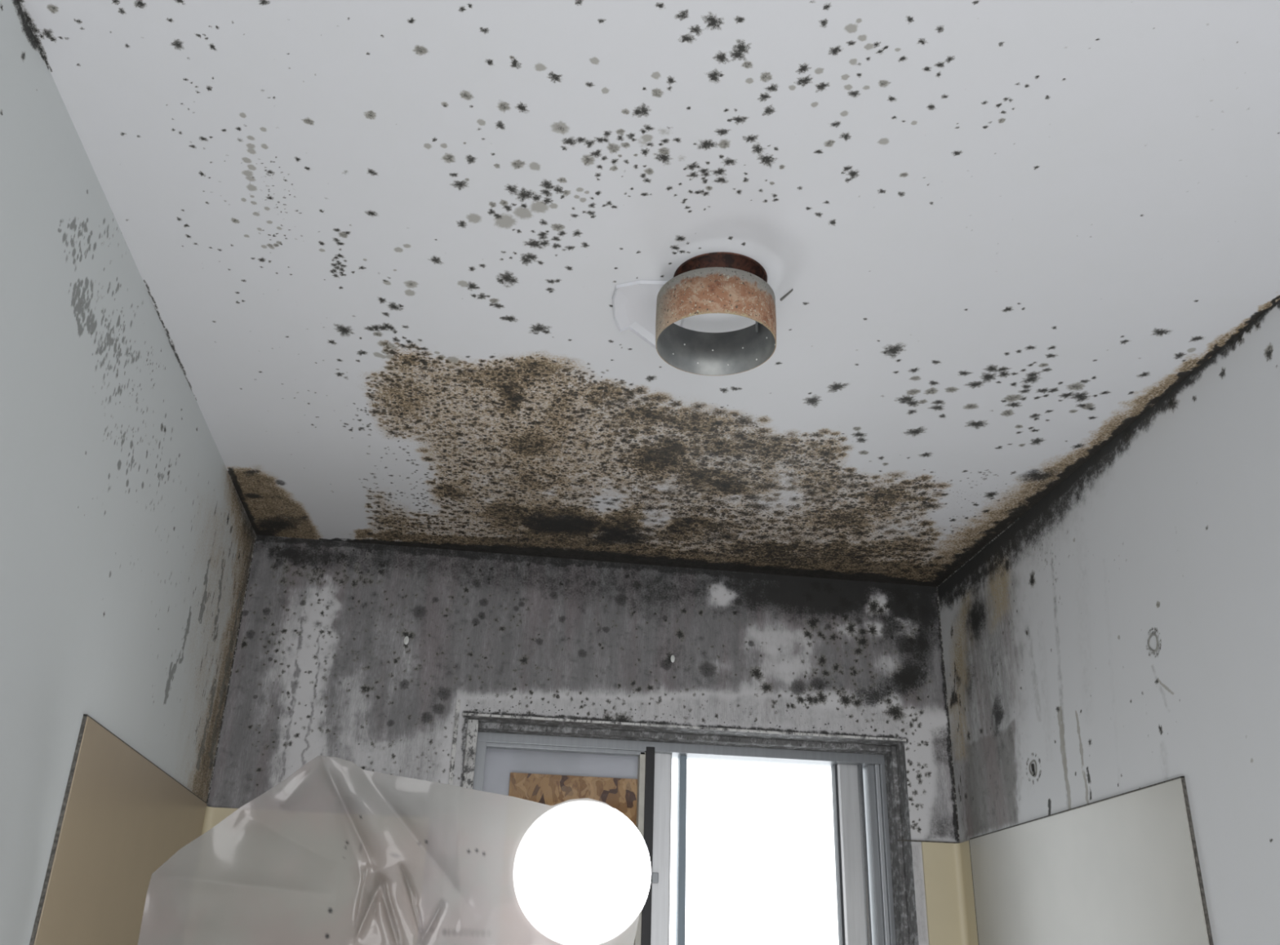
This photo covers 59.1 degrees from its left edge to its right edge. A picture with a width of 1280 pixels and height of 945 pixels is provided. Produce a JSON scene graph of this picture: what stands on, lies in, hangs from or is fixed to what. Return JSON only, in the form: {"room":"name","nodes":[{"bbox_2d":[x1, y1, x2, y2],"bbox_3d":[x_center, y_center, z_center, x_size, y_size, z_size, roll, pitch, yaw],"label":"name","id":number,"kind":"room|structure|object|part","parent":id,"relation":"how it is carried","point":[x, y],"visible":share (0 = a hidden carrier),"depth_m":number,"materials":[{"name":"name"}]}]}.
{"room":"damaged room","nodes":[
{"label":"damaged room","id":0,"kind":"room"},
{"bbox_2d":[0,0,255,944],"bbox_3d":[-0.610,0.560,0.435,0.001,2.400,3.200,5,-25,-7],"label":"wall","id":1,"kind":"structure","parent":0,"point":[127,536],"depth_m":1.36,"materials":[{"name":"paint"}]},
{"bbox_2d":[29,714,206,944],"bbox_3d":[-0.781,1.077,1.500,0.006,1.348,0.762,5,-25,-7],"label":"tub surround","id":2,"kind":"object","parent":1,"relation":"attached to","point":[122,817],"visible":1,"depth_m":1.56,"materials":[{"name":"beige plastic"}]},
{"bbox_2d":[207,535,958,944],"bbox_3d":[-0.100,1.284,1.964,1.500,2.400,0.001,5,-25,-7],"label":"wall","id":3,"kind":"structure","parent":0,"point":[323,665],"depth_m":2.37,"materials":[{"name":"paint"}]},
{"bbox_2d":[201,806,237,835],"bbox_3d":[-0.633,1.259,1.877,0.420,1.343,0.022,5,-25,-7],"label":"tub surround","id":4,"kind":"object","parent":3,"relation":"attached to","point":[213,815],"visible":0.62,"depth_m":2.13,"materials":[{"name":"beige plastic"}]},
{"bbox_2d":[206,534,257,806],"bbox_3d":[-0.816,0.384,2.260,0.002,0.557,0.002,5,-25,-7],"label":"trim","id":5,"kind":"structure","parent":3,"relation":"attached to","point":[255,535],"depth_m":2.25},
{"bbox_2d":[404,636,408,644],"bbox_3d":[-0.483,0.347,2.331,0.010,0.019,0.004,5,-25,-7],"label":"plug","id":6,"kind":"object","parent":3,"relation":"attached to","point":[406,639],"visible":1,"depth_m":2.33,"materials":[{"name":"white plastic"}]},
{"bbox_2d":[671,655,675,662],"bbox_3d":[0.070,0.396,2.397,0.010,0.018,0.004,5,-25,-7],"label":"plug","id":7,"kind":"object","parent":3,"relation":"attached to","point":[673,659],"visible":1,"depth_m":2.40,"materials":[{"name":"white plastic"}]},
{"bbox_2d":[448,699,918,944],"bbox_3d":[-0.173,1.191,2.104,1.479,1.471,0.203,5,-25,-7],"label":"window","id":8,"kind":"structure","parent":3,"relation":"in","point":[876,903],"depth_m":2.38,"materials":[{"name":"metal"}]},
{"bbox_2d":[482,748,638,795],"bbox_3d":[-0.179,0.993,2.271,0.339,0.862,0.012,5,-25,-7],"label":"window pane","id":9,"kind":"object","parent":8,"relation":"attached to","point":[499,763],"visible":0.02,"depth_m":2.43,"materials":[{"name":"plastic"}]},
{"bbox_2d":[508,773,637,826],"bbox_3d":[-0.150,1.016,2.252,0.278,0.802,0.011,5,-25,-7],"label":"board","id":10,"kind":"object","parent":8,"relation":"attached to","point":[620,794],"visible":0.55,"depth_m":2.40,"materials":[{"name":"brown wood"}]},
{"bbox_3d":[0.474,1.027,2.312,0.012,0.849,0.006,5,-25,-7],"label":"pull rail","id":11,"kind":"part","parent":8,"relation":"part of","materials":[{"name":"metal"}]},
{"bbox_2d":[936,587,959,842],"bbox_3d":[0.665,0.512,2.440,0.002,0.555,0.002,5,-25,-7],"label":"trim","id":12,"kind":"structure","parent":3,"relation":"attached to","point":[936,588],"depth_m":2.43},
{"bbox_2d":[921,840,978,944],"bbox_3d":[0.604,1.358,2.010,0.082,1.342,0.059,5,-25,-7],"label":"strip","id":13,"kind":"object","parent":3,"relation":"attached to","point":[951,919],"visible":1,"depth_m":2.27,"materials":[{"name":"beige plastic"}]},
{"bbox_2d":[897,840,959,844],"bbox_3d":[0.592,0.757,2.314,0.134,0.002,0.006,5,-25,-7],"label":"grime line","id":14,"kind":"object","parent":13,"relation":"on","point":[897,840],"visible":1,"depth_m":2.31,"materials":[{"name":"black"}]},
{"bbox_2d":[18,0,1279,586],"bbox_3d":[0.164,-0.464,1.029,1.500,0.001,3.200,5,-25,-7],"label":"ceiling","id":15,"kind":"structure","parent":0,"point":[380,249],"depth_m":1.41,"materials":[{"name":"paint"}]},
{"bbox_2d":[612,280,684,349],"bbox_3d":[0.010,-0.216,1.567,0.108,0.005,0.178,5,-25,-7],"label":"scrap","id":16,"kind":"object","parent":15,"relation":"attached to","point":[633,303],"visible":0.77,"depth_m":1.55,"materials":[{"name":"grey"}]},
{"bbox_2d":[655,266,776,375],"bbox_3d":[0.099,-0.208,1.468,0.156,0.100,0.156,5,-25,-7],"label":"duct collar","id":17,"kind":"object","parent":15,"relation":"attached to","point":[713,290],"visible":1,"depth_m":1.43,"materials":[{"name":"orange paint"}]},
{"bbox_2d":[673,252,767,282],"bbox_3d":[0.110,-0.390,1.550,0.124,0.304,0.124,5,-25,-7],"label":"duct","id":18,"kind":"object","parent":15,"relation":"attached to","point":[725,260],"visible":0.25,"depth_m":1.56,"materials":[{"name":"brown metal"}]},
{"bbox_2d":[780,288,793,301],"bbox_3d":[0.197,-0.238,1.511,0.002,0.003,0.028,14,-27,-24],"label":"plaster sliver","id":19,"kind":"object","parent":15,"relation":"attached to","point":[792,290],"visible":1,"depth_m":1.51,"materials":[{"name":"grey paint"}]},
{"bbox_2d":[936,517,1020,587],"bbox_3d":[0.703,0.174,2.369,0.002,0.002,0.420,5,-25,-7],"label":"trim","id":20,"kind":"structure","parent":15,"relation":"attached to","point":[1017,519],"depth_m":2.35,"materials":[{"name":"black"}]},
{"bbox_2d":[937,299,1279,944],"bbox_3d":[0.874,0.688,0.615,0.001,2.400,3.200,5,-25,-7],"label":"wall","id":21,"kind":"structure","parent":0,"point":[1171,531],"depth_m":1.71,"materials":[{"name":"paint"}]},
{"bbox_2d":[1028,760,1036,777],"bbox_3d":[0.717,0.537,2.044,0.016,0.031,0.029,5,-25,-7],"label":"wall anchor","id":22,"kind":"object","parent":21,"relation":"attached to","point":[1033,773],"visible":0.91,"depth_m":2.04,"materials":[{"name":"paint"}]},
{"bbox_2d":[968,776,1213,944],"bbox_3d":[0.700,1.195,1.655,0.006,1.346,0.740,5,-25,-7],"label":"tub surround","id":23,"kind":"object","parent":21,"relation":"attached to","point":[1124,868],"visible":1,"depth_m":1.79,"materials":[{"name":"white plastic"}]},
{"bbox_2d":[1147,633,1158,652],"bbox_3d":[0.776,0.259,1.708,0.002,0.028,0.027,5,-25,-7],"label":"wall anchor","id":24,"kind":"object","parent":21,"relation":"attached to","point":[1153,634],"visible":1,"depth_m":1.71,"materials":[{"name":"paint"}]},
{"bbox_3d":[0.094,1.768,0.022,1.700,0.100,3.450,5,-25,-7],"label":"floor","id":25,"kind":"structure","parent":0,"visible":0},
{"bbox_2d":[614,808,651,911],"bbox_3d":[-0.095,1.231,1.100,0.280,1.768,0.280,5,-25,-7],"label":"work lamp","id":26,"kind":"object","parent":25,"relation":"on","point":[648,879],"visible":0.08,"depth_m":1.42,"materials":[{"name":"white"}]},
{"bbox_2d":[137,755,650,944],"bbox_3d":[-0.292,0.548,1.322,0.605,0.414,0.066,2,-25,0],"label":"plastic sheet","id":27,"kind":"object","parent":26,"relation":"on","point":[337,852],"visible":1,"depth_m":1.35,"materials":[{"name":"clear plastic"}]}
]}

